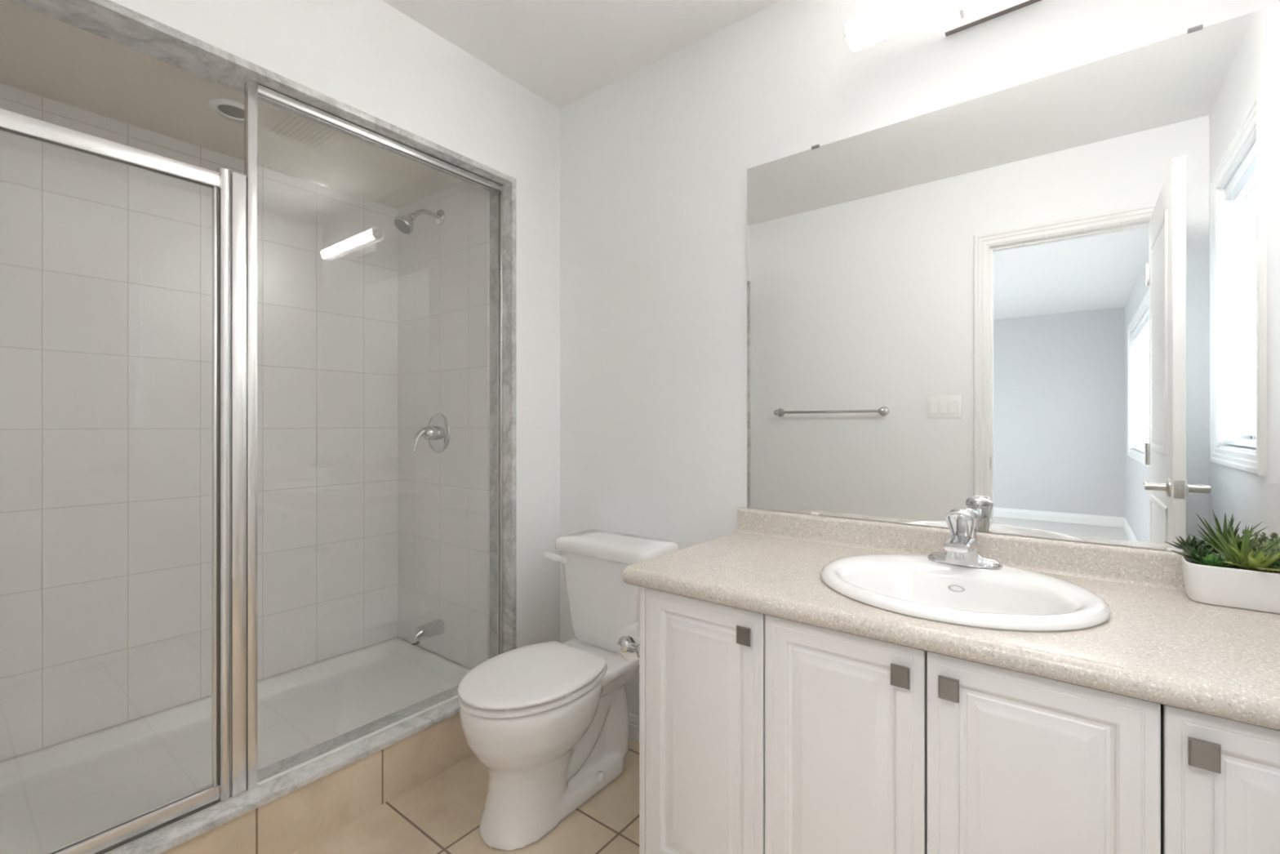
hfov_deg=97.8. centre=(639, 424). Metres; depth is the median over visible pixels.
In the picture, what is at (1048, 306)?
mirror
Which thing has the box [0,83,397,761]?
wall
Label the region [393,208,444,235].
shower
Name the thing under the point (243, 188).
shower door frame
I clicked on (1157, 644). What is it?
countertop
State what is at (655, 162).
wall
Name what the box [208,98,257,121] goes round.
recessed light
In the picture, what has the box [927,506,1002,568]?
faucet
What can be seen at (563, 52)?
ceiling
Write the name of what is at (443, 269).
wall
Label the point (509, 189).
trim
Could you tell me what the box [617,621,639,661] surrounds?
toilet paper roll
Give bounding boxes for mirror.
[746,4,1279,561]
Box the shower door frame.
[93,79,503,853]
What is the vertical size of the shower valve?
0.164 m
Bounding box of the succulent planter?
[1170,519,1279,613]
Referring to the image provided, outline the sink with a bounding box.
[820,553,1111,631]
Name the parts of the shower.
arm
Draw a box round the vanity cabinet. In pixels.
[639,586,1279,853]
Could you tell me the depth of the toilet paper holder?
1.36 m
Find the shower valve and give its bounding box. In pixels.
[411,413,450,453]
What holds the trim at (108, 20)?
attached to the wall at (368, 56)
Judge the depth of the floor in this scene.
1.61 m
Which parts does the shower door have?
rail, rail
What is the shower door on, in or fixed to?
attached to the shower door frame
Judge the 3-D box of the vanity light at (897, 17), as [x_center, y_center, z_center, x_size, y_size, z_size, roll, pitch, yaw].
[0.812,-1.022,1.309,0.610,0.073,0.135,0,0,38]
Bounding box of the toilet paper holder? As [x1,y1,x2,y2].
[617,635,639,657]
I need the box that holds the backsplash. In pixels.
[736,506,1226,591]
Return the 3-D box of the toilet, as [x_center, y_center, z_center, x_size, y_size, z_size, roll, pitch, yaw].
[-0.243,0.774,1.756,0.441,0.752,0.708,0,0,38]
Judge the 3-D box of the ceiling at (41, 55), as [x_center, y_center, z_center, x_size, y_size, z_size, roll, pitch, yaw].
[-1.300,-1.034,1.859,0.760,0.100,1.540,0,0,38]
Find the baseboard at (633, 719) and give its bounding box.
[628,712,639,743]
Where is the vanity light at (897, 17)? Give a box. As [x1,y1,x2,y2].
[845,0,1041,52]
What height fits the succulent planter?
0.157 m
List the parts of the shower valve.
lever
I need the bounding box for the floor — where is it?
[292,738,639,853]
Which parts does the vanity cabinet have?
door, knob, door, knob, knob, door, frame, knob, door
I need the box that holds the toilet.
[457,528,679,850]
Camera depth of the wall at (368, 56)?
1.98 m
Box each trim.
[8,0,511,191]
[109,684,459,853]
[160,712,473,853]
[489,177,516,657]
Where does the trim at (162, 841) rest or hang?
attached to the wall at (368, 56)
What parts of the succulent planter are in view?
pot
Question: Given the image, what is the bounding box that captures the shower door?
[0,108,230,853]
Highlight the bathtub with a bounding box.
[0,636,471,853]
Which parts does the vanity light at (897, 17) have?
arm, wall plate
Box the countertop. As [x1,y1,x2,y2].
[622,506,1279,730]
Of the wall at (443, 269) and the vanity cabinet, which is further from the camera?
the wall at (443, 269)
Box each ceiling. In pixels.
[0,0,461,209]
[382,0,781,109]
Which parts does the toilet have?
seat, lid, bowl, flush lever, tank, tank lid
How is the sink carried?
in the countertop
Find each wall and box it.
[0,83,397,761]
[110,0,559,648]
[397,180,489,669]
[560,0,1279,716]
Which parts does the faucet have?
spout, handle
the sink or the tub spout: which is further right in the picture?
the sink
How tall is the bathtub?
0.178 m
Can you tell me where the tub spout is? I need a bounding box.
[408,618,444,644]

